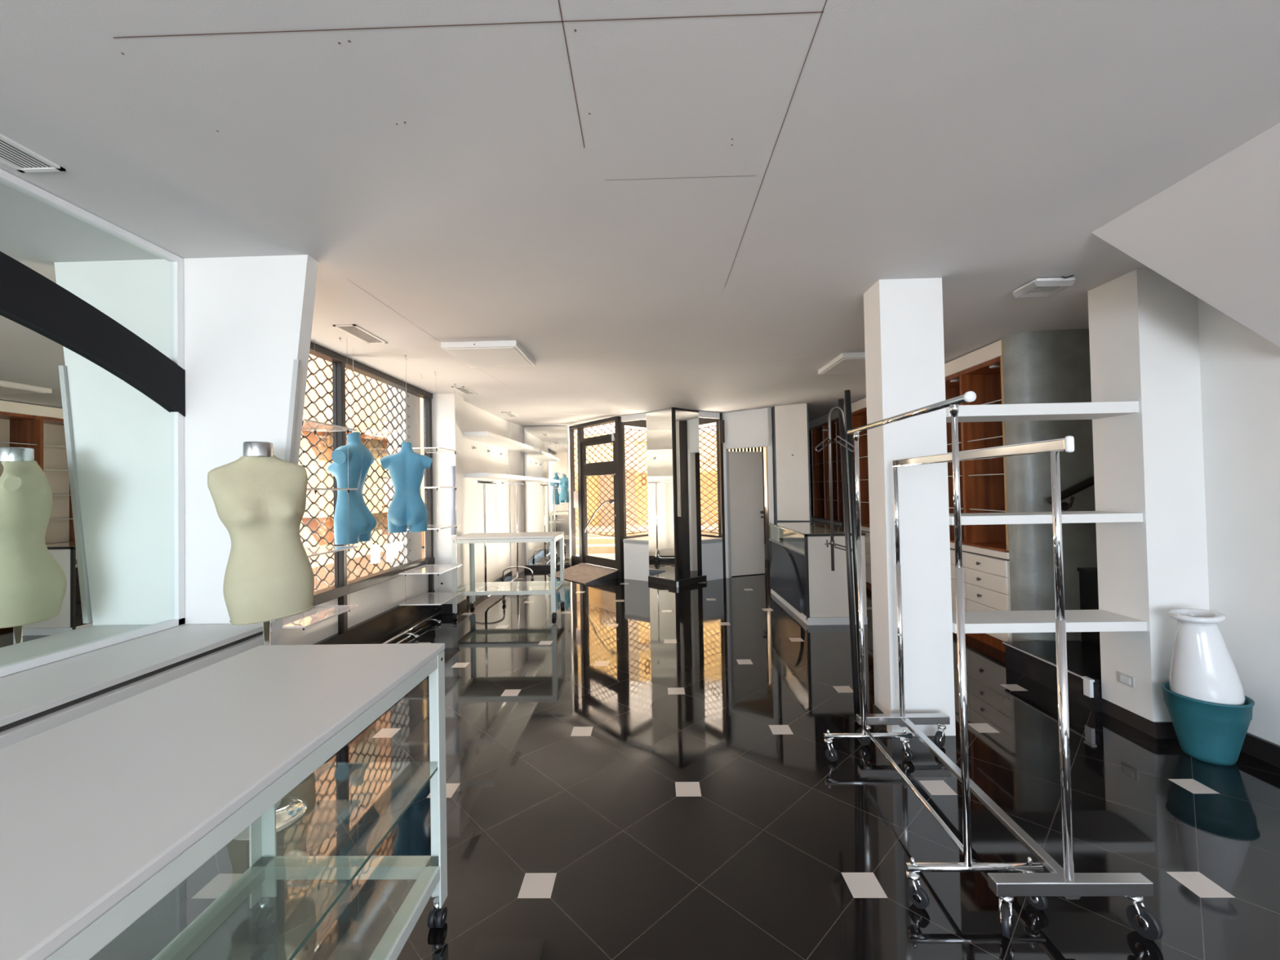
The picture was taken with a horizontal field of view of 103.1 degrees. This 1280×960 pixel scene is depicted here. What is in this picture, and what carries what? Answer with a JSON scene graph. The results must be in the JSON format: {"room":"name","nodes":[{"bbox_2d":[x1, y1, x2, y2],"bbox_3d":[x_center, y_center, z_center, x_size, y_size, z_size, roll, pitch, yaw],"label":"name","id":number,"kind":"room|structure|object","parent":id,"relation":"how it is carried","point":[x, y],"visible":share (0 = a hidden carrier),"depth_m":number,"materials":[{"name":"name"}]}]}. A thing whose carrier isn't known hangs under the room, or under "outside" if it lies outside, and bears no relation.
{"room":"clothing store","nodes":[
{"label":"clothing store","id":0,"kind":"room"},
{"bbox_2d":[183,254,318,644],"bbox_3d":[-1.867,0.200,2.425,0.638,2.520,0.092,-1,-1,1],"label":"pillar","id":1,"kind":"structure","parent":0,"point":[248,320],"depth_m":2.41,"materials":[{"name":"paint"}]},
{"bbox_2d":[282,569,428,644],"bbox_3d":[-2.466,1.202,4.144,0.070,0.600,3.370,-1,-1,1],"label":"wall","id":2,"kind":"structure","parent":0,"point":[372,601],"depth_m":4.38,"materials":[{"name":"paint"}]},
{"bbox_2d":[309,341,435,632],"bbox_3d":[-2.453,0.107,4.157,0.100,2.249,3.360,-1,-1,1],"label":"window","id":3,"kind":"structure","parent":2,"relation":"in","point":[341,587],"depth_m":4.21,"materials":[{"name":"brown metal"}]},
{"bbox_2d":[298,355,411,591],"bbox_3d":[-2.606,-0.045,4.124,0.013,1.966,3.123,-1,-1,1],"label":"grille","id":4,"kind":"object","parent":3,"relation":"attached to","point":[310,357],"visible":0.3,"depth_m":4.71,"materials":[{"name":"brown metal"}]},
{"bbox_2d":[312,590,440,644],"bbox_3d":[-2.373,1.365,4.134,0.130,0.270,3.360,-1,-1,1],"label":"baseboard","id":5,"kind":"structure","parent":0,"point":[382,627],"depth_m":4.76,"materials":[{"name":"black stone"}]},
{"bbox_2d":[422,393,571,604],"bbox_3d":[-1.856,0.290,7.559,1.168,2.520,3.465,-1,-1,1],"label":"wall","id":6,"kind":"structure","parent":0,"point":[451,410],"depth_m":6.59,"materials":[{"name":"paint"}]},
{"bbox_2d":[449,466,456,534],"bbox_3d":[-2.140,0.232,5.824,0.056,0.785,0.055,-1,-1,1],"label":"cable cover","id":7,"kind":"object","parent":6,"relation":"attached to","point":[452,468],"visible":0.95,"depth_m":5.80,"materials":[{"name":"plastic"}]},
{"bbox_2d":[463,431,541,453],"bbox_3d":[-1.963,-0.531,7.508,0.390,0.053,2.800,-1,-1,1],"label":"wall shelf","id":8,"kind":"object","parent":6,"relation":"attached to","point":[488,437],"visible":0.93,"depth_m":6.91,"materials":[{"name":"white paint"}]},
{"bbox_2d":[435,564,570,613],"bbox_3d":[-1.821,1.491,7.355,0.806,0.110,3.214,-1,-1,7],"label":"baseboard","id":9,"kind":"structure","parent":6,"relation":"attached to","point":[445,608],"depth_m":7.06,"materials":[{"name":"black paint"}]},
{"bbox_2d":[464,472,541,480],"bbox_3d":[-1.953,-0.035,7.500,0.390,0.052,2.800,-1,-1,1],"label":"wall shelf","id":10,"kind":"object","parent":6,"relation":"attached to","point":[467,475],"visible":0.93,"depth_m":6.68,"materials":[{"name":"white paint"}]},
{"bbox_2d":[522,425,569,565],"bbox_3d":[-1.643,0.268,8.904,0.783,2.433,0.014,-1,-1,-1],"label":"wall mirror","id":11,"kind":"object","parent":6,"relation":"attached to","point":[546,500],"visible":1,"depth_m":8.90,"materials":[{"name":"white mirror"}]},
{"bbox_2d":[569,416,624,578],"bbox_3d":[-0.779,0.286,8.539,0.126,2.520,1.559,0,-1,-38],"label":"door","id":12,"kind":"structure","parent":6,"relation":"in","point":[615,467],"depth_m":8.46,"materials":[{"name":"brown metal"}]},
{"bbox_2d":[573,429,577,492],"bbox_3d":[-1.143,-0.347,9.144,0.017,1.120,0.104,0,-1,-38],"label":"grille","id":13,"kind":"object","parent":12,"relation":"attached to","point":[574,429],"depth_m":9.15,"materials":[{"name":"brown metal"}]},
{"bbox_2d":[573,492,578,507],"bbox_3d":[-1.128,0.351,8.988,0.002,0.280,0.160,0,-1,-38],"label":"paper notice","id":14,"kind":"object","parent":12,"relation":"attached to","point":[575,494],"visible":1,"depth_m":8.99,"materials":[{"name":"white paper"}]},
{"bbox_2d":[583,422,614,438],"bbox_3d":[-0.691,-0.834,8.569,0.017,0.185,0.918,0,-1,-38],"label":"grille","id":15,"kind":"object","parent":12,"relation":"attached to","point":[597,426],"depth_m":8.55,"materials":[{"name":"brown metal"}]},
{"bbox_2d":[586,442,613,462],"bbox_3d":[-0.680,-0.447,8.558,0.017,0.289,0.795,0,-1,-38],"label":"grille","id":16,"kind":"object","parent":12,"relation":"attached to","point":[612,442],"depth_m":8.54,"materials":[{"name":"brown metal"}]},
{"bbox_2d":[586,474,614,537],"bbox_3d":[-0.664,0.426,8.543,0.017,1.008,0.810,0,-1,-38],"label":"grille","id":17,"kind":"object","parent":12,"relation":"attached to","point":[612,535],"depth_m":8.52,"materials":[{"name":"brown metal"}]},
{"bbox_2d":[621,413,646,422],"bbox_3d":[-0.083,-0.956,7.777,0.478,0.090,0.050,-2,-1,36],"label":"trim","id":18,"kind":"structure","parent":0,"point":[642,415],"depth_m":7.75,"materials":[{"name":"white paint"}]},
{"bbox_2d":[623,538,648,581],"bbox_3d":[-0.040,1.212,7.739,0.478,0.612,0.050,-2,-1,36],"label":"wall","id":19,"kind":"structure","parent":0,"point":[636,556],"depth_m":7.72,"materials":[{"name":"white paint"}]},
{"bbox_2d":[622,419,648,538],"bbox_3d":[0.124,0.267,8.466,0.060,2.520,1.201,-2,-1,43],"label":"window","id":20,"kind":"structure","parent":19,"relation":"in","point":[642,423],"depth_m":8.06,"materials":[{"name":"brown metal"}]},
{"bbox_2d":[624,427,648,534],"bbox_3d":[0.106,0.019,8.553,0.017,1.716,1.106,-2,-1,43],"label":"grille","id":21,"kind":"object","parent":20,"relation":"attached to","point":[639,430],"visible":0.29,"depth_m":8.36,"materials":[{"name":"brown"}]},
{"bbox_2d":[640,472,646,485],"bbox_3d":[0.064,-0.012,8.387,0.002,0.218,0.134,-2,-1,43],"label":"sign","id":22,"kind":"object","parent":20,"relation":"attached to","point":[645,484],"depth_m":8.39,"materials":[{"name":"brown"}]},
{"bbox_2d":[622,536,722,544],"bbox_3d":[0.420,0.938,7.981,1.244,0.050,1.362,0,-1,-35],"label":"trim","id":23,"kind":"structure","parent":19,"relation":"attached to","point":[642,537],"depth_m":7.80,"materials":[{"name":"white paint"}]},
{"bbox_2d":[0,0,1279,435],"bbox_3d":[1.325,-1.269,2.592,7.820,0.301,15.600,-1,-1,1],"label":"ceiling","id":24,"kind":"structure","parent":0,"point":[695,205],"depth_m":1.73,"materials":[{"name":"paint"}]},
{"bbox_2d":[0,133,65,173],"bbox_3d":[-2.060,-1.069,1.485,0.155,0.008,0.535,-1,-1,1],"label":"ceiling vent","id":25,"kind":"object","parent":24,"relation":"in","point":[13,154],"visible":1,"depth_m":1.69,"materials":[{"name":"white metal"}]},
{"bbox_2d":[282,370,359,630],"bbox_3d":[-2.232,-0.045,3.435,0.327,1.980,0.567,-1,-1,1],"label":"shelf","id":26,"kind":"object","parent":24,"relation":"hanging from","point":[313,426],"visible":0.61,"depth_m":3.55,"materials":[{"name":"glass"}]},
{"bbox_2d":[327,348,376,544],"bbox_3d":[-2.240,-0.271,3.959,0.292,1.510,0.460,-1,-1,-2],"label":"mannequin","id":27,"kind":"object","parent":24,"relation":"hanging from","point":[353,522],"visible":0.99,"depth_m":3.84},
{"bbox_2d":[333,324,387,343],"bbox_3d":[-1.978,-1.033,3.616,0.150,0.008,0.420,-1,-1,1],"label":"ceiling vent","id":28,"kind":"object","parent":24,"relation":"in","point":[353,330],"visible":1,"depth_m":3.60,"materials":[{"name":"white metal"}]},
{"bbox_2d":[380,373,432,533],"bbox_3d":[-1.963,-0.296,4.283,0.402,1.460,0.255,-1,-1,-20],"label":"mannequin","id":29,"kind":"object","parent":24,"relation":"hanging from","point":[406,468],"visible":1,"depth_m":4.21},
{"bbox_2d":[397,400,462,607],"bbox_3d":[-2.145,0.119,5.228,0.412,2.250,0.562,-1,-1,1],"label":"shelf","id":30,"kind":"object","parent":24,"relation":"hanging from","point":[422,450],"visible":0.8,"depth_m":5.22,"materials":[{"name":"glass"}]},
{"bbox_2d":[451,386,477,395],"bbox_3d":[-1.954,-0.997,5.685,0.130,0.008,0.440,-1,-1,1],"label":"ceiling vent","id":31,"kind":"object","parent":24,"relation":"in","point":[463,389],"visible":1,"depth_m":5.67,"materials":[{"name":"white metal"}]},
{"bbox_2d":[440,340,535,368],"bbox_3d":[-1.212,-1.018,4.157,0.575,0.050,0.641,-1,-1,1],"label":"ceiling light","id":32,"kind":"object","parent":24,"relation":"attached to","point":[495,353],"visible":1,"depth_m":4.02,"materials":[{"name":"white"}]},
{"bbox_2d":[502,412,518,417],"bbox_3d":[-1.911,-0.966,7.505,0.130,0.008,0.440,-1,-1,1],"label":"ceiling vent","id":33,"kind":"object","parent":24,"relation":"in","point":[508,414],"visible":1,"depth_m":7.51,"materials":[{"name":"white metal"}]},
{"bbox_2d":[817,351,865,374],"bbox_3d":[2.038,-1.072,4.692,0.580,0.050,0.641,-1,-1,1],"label":"ceiling light","id":34,"kind":"object","parent":24,"relation":"attached to","point":[845,362],"visible":0.41,"depth_m":4.64,"materials":[{"name":"white"}]},
{"bbox_2d":[821,358,865,374],"bbox_3d":[2.039,-1.050,4.692,0.530,0.006,0.590,-1,-1,1],"label":"diffuser","id":35,"kind":"object","parent":34,"relation":"attached to","point":[839,366],"depth_m":4.71,"materials":[{"name":"white"}]},
{"bbox_2d":[1013,275,1075,293],"bbox_3d":[2.322,-1.108,2.919,0.230,0.049,0.213,-1,-1,1],"label":"ceiling light","id":36,"kind":"object","parent":24,"relation":"attached to","point":[1037,285],"visible":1,"depth_m":2.90,"materials":[{"name":"white"}]},
{"bbox_2d":[645,407,706,587],"bbox_3d":[0.510,0.243,7.538,0.644,2.520,0.631,0,-1,-44],"label":"column","id":37,"kind":"structure","parent":0,"point":[673,437],"depth_m":7.34,"materials":[{"name":"silver paint"}]},
{"bbox_2d":[88,559,1279,959],"bbox_3d":[1.357,1.474,3.344,7.900,0.120,13.600,-1,-1,1],"label":"floor","id":38,"kind":"structure","parent":0,"point":[642,770],"depth_m":2.15,"materials":[{"name":"tile"}]},
{"bbox_2d":[0,622,274,749],"bbox_3d":[-1.995,1.020,-0.396,0.480,0.787,5.550,-1,-1,1],"label":"wall ledge","id":39,"kind":"object","parent":38,"relation":"on","point":[36,700],"visible":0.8,"depth_m":1.77,"materials":[{"name":"grey laminate"}]},
{"bbox_2d":[0,643,447,959],"bbox_3d":[-0.955,0.971,0.934,0.618,0.890,1.463,-1,-1,1],"label":"display table","id":40,"kind":"object","parent":38,"relation":"on","point":[104,812],"visible":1,"depth_m":0.99,"materials":[{"name":"white laminate"}]},
{"bbox_2d":[207,441,314,841],"bbox_3d":[-1.614,0.645,2.187,0.366,1.612,0.278,0,-1,-45],"label":"mannequin","id":41,"kind":"object","parent":38,"relation":"on","point":[259,496],"visible":0.95,"depth_m":2.12,"materials":[{"name":"beige fabric"}]},
{"bbox_2d":[382,610,441,644],"bbox_3d":[-2.184,1.475,4.913,0.167,0.068,1.470,-1,-1,1],"label":"chrome rail","id":42,"kind":"object","parent":38,"relation":"on","point":[406,632],"visible":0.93,"depth_m":4.91,"materials":[{"name":"silver metal"}]},
{"bbox_2d":[466,479,533,604],"bbox_3d":[-1.888,0.776,7.042,0.486,1.531,2.225,-1,-1,1],"label":"rack","id":43,"kind":"object","parent":38,"relation":"on","point":[475,481],"visible":0.85,"depth_m":6.40,"materials":[{"name":"silver metal"}]},
{"bbox_2d":[451,531,564,619],"bbox_3d":[-1.471,1.066,5.794,1.128,0.890,0.578,-1,-1,1],"label":"display table","id":44,"kind":"object","parent":38,"relation":"on","point":[471,539],"visible":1,"depth_m":5.53,"materials":[{"name":"white metal"}]},
{"bbox_2d":[547,563,617,584],"bbox_3d":[-0.908,1.481,8.121,0.713,0.122,1.174,0,-1,-39],"label":"ramp","id":45,"kind":"object","parent":38,"relation":"on","point":[581,573],"visible":1,"depth_m":7.98,"materials":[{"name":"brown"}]},
{"bbox_2d":[768,522,867,625],"bbox_3d":[1.960,0.991,5.821,0.601,0.910,1.573,-1,-1,1],"label":"counter","id":46,"kind":"object","parent":38,"relation":"on","point":[804,581],"depth_m":5.05,"materials":[{"name":"beige laminate"}]},
{"bbox_2d":[778,537,804,550],"bbox_3d":[1.960,0.734,5.829,0.420,0.020,1.270,-1,-1,1],"label":"display tray","id":47,"kind":"object","parent":46,"relation":"on","point":[797,542],"visible":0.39,"depth_m":6.03,"materials":[{"name":"grey"}]},
{"bbox_2d":[808,408,842,527],"bbox_3d":[3.175,0.209,8.422,0.430,2.516,2.006,-1,-1,1],"label":"wall shelving","id":48,"kind":"object","parent":38,"relation":"on","point":[819,461],"visible":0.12,"depth_m":8.28,"materials":[{"name":"brown laminate"}]},
{"bbox_2d":[811,517,842,526],"bbox_3d":[3.018,0.673,8.421,0.062,0.050,2.000,-1,-1,1],"label":"countertop","id":49,"kind":"structure","parent":48,"relation":"on","point":[837,523],"depth_m":8.16,"materials":[{"name":"glass"}]},
{"bbox_2d":[837,399,860,719],"bbox_3d":[1.262,0.448,3.074,0.032,1.908,0.213,-1,-1,7],"label":"pole","id":50,"kind":"object","parent":38,"relation":"on","point":[843,453],"visible":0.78,"depth_m":3.06,"materials":[{"name":"metal"}]},
{"bbox_2d":[815,405,854,570],"bbox_3d":[1.201,0.050,3.125,0.248,1.014,0.050,-1,-1,1],"label":"clothes rack","id":51,"kind":"object","parent":50,"relation":"hanging from","point":[829,443],"visible":0.88,"depth_m":3.13,"materials":[{"name":"grey metal"}]},
{"bbox_2d":[844,390,867,713],"bbox_3d":[1.305,0.417,3.079,0.036,1.969,0.269,-1,-1,11],"label":"pole","id":52,"kind":"object","parent":38,"relation":"on","point":[846,393],"visible":0.54,"depth_m":3.10,"materials":[{"name":"grey metal"}]},
{"bbox_2d":[851,337,1012,653],"bbox_3d":[3.108,0.160,5.561,0.430,2.516,3.131,-1,-1,1],"label":"wall shelving","id":53,"kind":"object","parent":38,"relation":"on","point":[983,482],"visible":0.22,"depth_m":4.55,"materials":[{"name":"brown laminate"}]},
{"bbox_2d":[861,526,1008,559],"bbox_3d":[2.951,0.625,5.560,0.062,0.050,3.125,-1,-1,1],"label":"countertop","id":54,"kind":"structure","parent":53,"relation":"on","point":[997,553],"depth_m":4.32,"materials":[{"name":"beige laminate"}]},
{"bbox_2d":[989,364,999,368],"bbox_3d":[2.961,-0.946,4.248,0.070,0.011,0.070,-1,-1,1],"label":"recessed light","id":55,"kind":"object","parent":53,"relation":"attached to","point":[990,366],"depth_m":4.23,"materials":[{"name":"white plastic"}]},
{"bbox_2d":[823,391,1048,910],"bbox_3d":[1.107,0.562,2.101,0.467,1.669,1.029,-1,-1,1],"label":"rack","id":56,"kind":"object","parent":38,"relation":"on","point":[917,895],"visible":0.94,"depth_m":1.68,"materials":[{"name":"silver metal"}]},
{"bbox_2d":[856,435,1162,940],"bbox_3d":[1.344,0.634,2.127,0.484,1.516,1.232,-1,-1,4],"label":"rack","id":57,"kind":"object","parent":38,"relation":"on","point":[1060,882],"visible":0.9,"depth_m":1.58,"materials":[{"name":"silver metal"}]},
{"bbox_2d":[1002,640,1102,711],"bbox_3d":[2.984,1.288,3.412,0.563,0.190,0.765,-1,-1,1],"label":"stair step","id":58,"kind":"structure","parent":38,"relation":"on","point":[1036,660],"depth_m":3.44,"materials":[{"name":"black stone"}]},
{"bbox_2d":[1081,675,1094,697],"bbox_3d":[2.681,1.239,3.042,0.029,0.108,0.060,-1,-1,1],"label":"junction box","id":59,"kind":"object","parent":58,"relation":"attached to","point":[1088,690],"visible":1,"depth_m":3.03,"materials":[{"name":"white plastic"}]},
{"bbox_2d":[1076,567,1100,648],"bbox_3d":[3.400,1.010,3.407,0.280,0.730,0.765,-1,-1,1],"label":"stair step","id":60,"kind":"structure","parent":38,"relation":"on","point":[1088,576],"depth_m":3.71,"materials":[{"name":"black stone"}]},
{"bbox_2d":[1160,681,1254,765],"bbox_3d":[2.819,1.214,2.529,0.312,0.314,0.312,-1,-1,1],"label":"plant pot","id":61,"kind":"object","parent":38,"relation":"on","point":[1214,733],"visible":0.83,"depth_m":2.44,"materials":[{"name":"teal ceramic"}]},
{"bbox_2d":[1168,608,1245,705],"bbox_3d":[2.799,0.874,2.523,0.256,0.443,0.252,-1,-1,1],"label":"vase","id":62,"kind":"object","parent":61,"relation":"in","point":[1202,668],"visible":0.98,"depth_m":2.46,"materials":[{"name":"white ceramic"}]},
{"bbox_2d":[701,537,723,580],"bbox_3d":[1.068,1.189,7.628,0.422,0.612,0.050,0,-1,-33],"label":"wall","id":63,"kind":"structure","parent":0,"point":[712,553],"depth_m":7.61,"materials":[{"name":"white paint"}]},
{"bbox_2d":[722,407,774,577],"bbox_3d":[1.625,0.223,7.580,0.775,2.520,0.080,-2,-1,35],"label":"wall","id":64,"kind":"structure","parent":0,"point":[754,427],"depth_m":7.53,"materials":[{"name":"paint"}]},
{"bbox_2d":[698,410,719,418],"bbox_3d":[1.026,-0.980,7.667,0.422,0.090,0.050,0,-1,-33],"label":"trim","id":65,"kind":"structure","parent":64,"relation":"attached to","point":[701,414],"depth_m":7.65,"materials":[{"name":"white paint"}]},
{"bbox_2d":[698,413,725,577],"bbox_3d":[0.904,0.249,8.320,0.115,2.520,1.389,0,-1,-35],"label":"window","id":66,"kind":"structure","parent":64,"relation":"in","point":[701,420],"depth_m":7.81,"materials":[{"name":"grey metal"}]},
{"bbox_2d":[699,455,714,468],"bbox_3d":[1.042,-0.279,8.089,0.002,0.193,0.397,0,-1,-35],"label":"sign","id":67,"kind":"object","parent":66,"relation":"attached to","point":[711,455],"depth_m":8.05,"materials":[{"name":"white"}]},
{"bbox_2d":[698,425,718,533],"bbox_3d":[0.926,0.002,8.464,0.017,1.716,1.144,0,-1,-34],"label":"grille","id":68,"kind":"object","parent":66,"relation":"attached to","point":[707,427],"visible":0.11,"depth_m":8.19,"materials":[{"name":"brown"}]},
{"bbox_2d":[720,419,724,443],"bbox_3d":[1.253,-0.736,7.710,0.029,0.345,0.050,0,-1,-35],"label":"wall bracket","id":69,"kind":"object","parent":66,"relation":"attached to","point":[722,432],"visible":1,"depth_m":7.70,"materials":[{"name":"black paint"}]},
{"bbox_2d":[724,444,770,577],"bbox_3d":[1.630,0.493,7.725,0.636,1.985,0.736,-1,-1,1],"label":"door","id":70,"kind":"structure","parent":64,"relation":"in","point":[744,511],"depth_m":7.92,"materials":[{"name":"beige laminate"}]},
{"bbox_2d":[763,446,769,560],"bbox_3d":[1.888,0.236,8.630,1.115,2.520,2.450,-1,-1,1],"label":"wall","id":71,"kind":"structure","parent":0,"point":[765,448],"depth_m":9.62,"materials":[{"name":"paint"}]},
{"bbox_2d":[729,447,765,544],"bbox_3d":[1.964,0.211,9.584,0.755,2.000,0.020,-1,-1,1],"label":"door frame","id":72,"kind":"structure","parent":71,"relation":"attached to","point":[752,448],"depth_m":9.57,"materials":[{"name":"paint"}]},
{"bbox_2d":[772,403,811,523],"bbox_3d":[2.165,0.207,7.279,0.463,2.520,0.474,-1,-1,10],"label":"wall panel","id":73,"kind":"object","parent":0,"point":[791,449],"depth_m":7.10,"materials":[{"name":"white paint"}]},
{"bbox_2d":[840,404,851,529],"bbox_3d":[3.156,0.188,7.278,0.435,2.520,0.295,-1,-1,1],"label":"wall strip","id":74,"kind":"object","parent":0,"point":[842,512],"visible":0.11,"depth_m":7.23,"materials":[{"name":"white paint"}]},
{"bbox_2d":[863,277,955,736],"bbox_3d":[1.530,0.142,2.910,0.345,2.520,0.210,-1,-1,1],"label":"wall pillar","id":75,"kind":"structure","parent":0,"point":[904,323],"depth_m":2.81,"materials":[{"name":"paint"}]},
{"bbox_2d":[872,703,887,731],"bbox_3d":[1.380,1.363,2.925,0.010,0.085,0.160,-1,-1,1],"label":"baseboard","id":76,"kind":"structure","parent":75,"relation":"attached to","point":[876,710],"depth_m":2.94,"materials":[{"name":"black paint"}]},
{"bbox_2d":[1002,328,1097,641],"bbox_3d":[4.091,0.110,3.883,2.405,2.520,0.187,-1,-1,1],"label":"column","id":77,"kind":"structure","parent":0,"point":[1051,366],"depth_m":3.84,"materials":[{"name":"grey metal"}]},
{"bbox_2d":[1046,475,1094,510],"bbox_3d":[3.744,-0.183,3.745,1.506,0.799,0.115,-1,-1,1],"label":"handrail","id":78,"kind":"object","parent":77,"relation":"attached to","point":[1086,483],"visible":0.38,"depth_m":3.71,"materials":[{"name":"black metal"}]},
{"bbox_2d":[1087,268,1209,721],"bbox_3d":[3.995,0.094,2.861,2.550,2.520,0.310,-1,-1,1],"label":"pillar","id":79,"kind":"structure","parent":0,"point":[1144,336],"depth_m":2.75,"materials":[{"name":"paint"}]},
{"bbox_2d":[946,400,1138,422],"bbox_3d":[2.202,-0.385,2.909,1.018,0.062,0.275,-1,-1,1],"label":"wall shelf","id":80,"kind":"object","parent":79,"relation":"attached to","point":[1065,411],"visible":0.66,"depth_m":2.78,"materials":[{"name":"paint"}]},
{"bbox_2d":[949,511,1142,524],"bbox_3d":[2.213,0.215,2.898,1.018,0.048,0.275,-1,-1,1],"label":"wall shelf","id":81,"kind":"object","parent":79,"relation":"attached to","point":[1068,517],"visible":0.76,"depth_m":2.76,"materials":[{"name":"paint"}]},
{"bbox_2d":[951,609,1146,633],"bbox_3d":[2.225,0.801,2.888,1.018,0.052,0.275,-1,-1,1],"label":"wall shelf","id":82,"kind":"object","parent":79,"relation":"attached to","point":[1077,620],"visible":0.76,"depth_m":2.77,"materials":[{"name":"paint"}]},
{"bbox_2d":[1117,671,1135,688],"bbox_3d":[2.733,1.123,2.860,0.013,0.060,0.095,-1,-1,1],"label":"wall socket","id":83,"kind":"object","parent":79,"relation":"attached to","point":[1126,679],"visible":1,"depth_m":2.85,"materials":[{"name":"grey plastic"}]},
{"bbox_2d":[1101,697,1177,738],"bbox_3d":[2.906,1.333,2.865,0.315,0.085,0.330,-1,-1,1],"label":"baseboard","id":84,"kind":"structure","parent":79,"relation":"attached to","point":[1157,730],"depth_m":2.79,"materials":[{"name":"black paint"}]},
{"bbox_2d":[1092,123,1279,346],"bbox_3d":[2.520,-0.860,-0.510,1.005,0.675,5.670,-1,-1,1],"label":"ceiling","id":85,"kind":"structure","parent":0,"point":[1214,233],"depth_m":2.07,"materials":[{"name":"paint"}]},
{"bbox_2d":[1197,297,1279,745],"bbox_3d":[3.037,0.056,-0.342,0.155,2.520,6.260,-1,-1,1],"label":"wall","id":86,"kind":"structure","parent":0,"point":[1240,368],"depth_m":2.54,"materials":[{"name":"paint"}]},
{"bbox_2d":[1240,732,1279,768],"bbox_3d":[2.976,1.268,-0.317,0.023,0.100,6.050,-1,-1,1],"label":"baseboard","id":87,"kind":"structure","parent":86,"relation":"attached to","point":[1267,751],"depth_m":2.48,"materials":[{"name":"black paint"}]},
{"bbox_3d":[-2.441,0.161,-0.436,0.375,2.520,5.820,-1,-1,1],"label":"wall","id":88,"kind":"structure","parent":0,"visible":0},
{"bbox_2d":[0,168,185,677],"bbox_3d":[-2.236,-0.235,-0.319,0.045,1.729,5.450,-1,-1,1],"label":"wall mirror","id":89,"kind":"object","parent":88,"relation":"attached to","point":[92,371],"visible":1,"depth_m":1.99,"materials":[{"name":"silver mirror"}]},
{"label":"outside","id":90,"kind":"structure","parent":0,"visible":0},
{"bbox_2d":[309,543,614,591],"bbox_3d":[-0.854,1.586,4.995,30.000,0.400,50.000,-1,-1,1],"label":"pavement","id":91,"kind":"structure","parent":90,"point":[322,572],"depth_m":10.19,"materials":[{"name":"beige stone"}]},
{"bbox_2d":[297,354,388,559],"bbox_3d":[-7.435,-3.077,9.906,1.200,9.650,13.350,-1,-1,1],"label":"building","id":92,"kind":"structure","parent":91,"relation":"on","point":[305,532],"depth_m":12.02,"materials":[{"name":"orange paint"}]},
{"bbox_2d":[386,384,422,568],"bbox_3d":[-2.711,-0.038,5.867,0.210,3.250,0.360,-1,-1,1],"label":"column","id":93,"kind":"structure","parent":91,"relation":"on","point":[413,401],"depth_m":5.70,"materials":[{"name":"concrete"}]},
{"bbox_2d":[420,397,760,546],"bbox_3d":[-0.161,-0.982,13.326,11.900,5.200,0.600,-1,-1,1],"label":"building","id":94,"kind":"structure","parent":91,"relation":"on","point":[704,434],"depth_m":13.08,"materials":[{"name":"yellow paint"}]},
{"bbox_2d":[576,543,614,554],"bbox_3d":[-0.375,1.490,10.638,7.700,0.270,0.400,-1,-1,1],"label":"step","id":95,"kind":"structure","parent":91,"relation":"on","point":[608,548],"depth_m":10.45,"materials":[{"name":"stone"}]},
{"bbox_2d":[575,523,718,537],"bbox_3d":[-0.342,1.396,12.114,7.700,0.510,1.750,-1,-1,1],"label":"step","id":96,"kind":"structure","parent":91,"relation":"on","point":[710,528],"depth_m":11.34,"materials":[{"name":"stone"}]},
{"bbox_2d":[575,534,718,544],"bbox_3d":[-0.366,1.437,11.039,7.700,0.390,0.400,-1,-1,1],"label":"step","id":97,"kind":"structure","parent":91,"relation":"on","point":[606,540],"depth_m":10.86,"materials":[{"name":"stone"}]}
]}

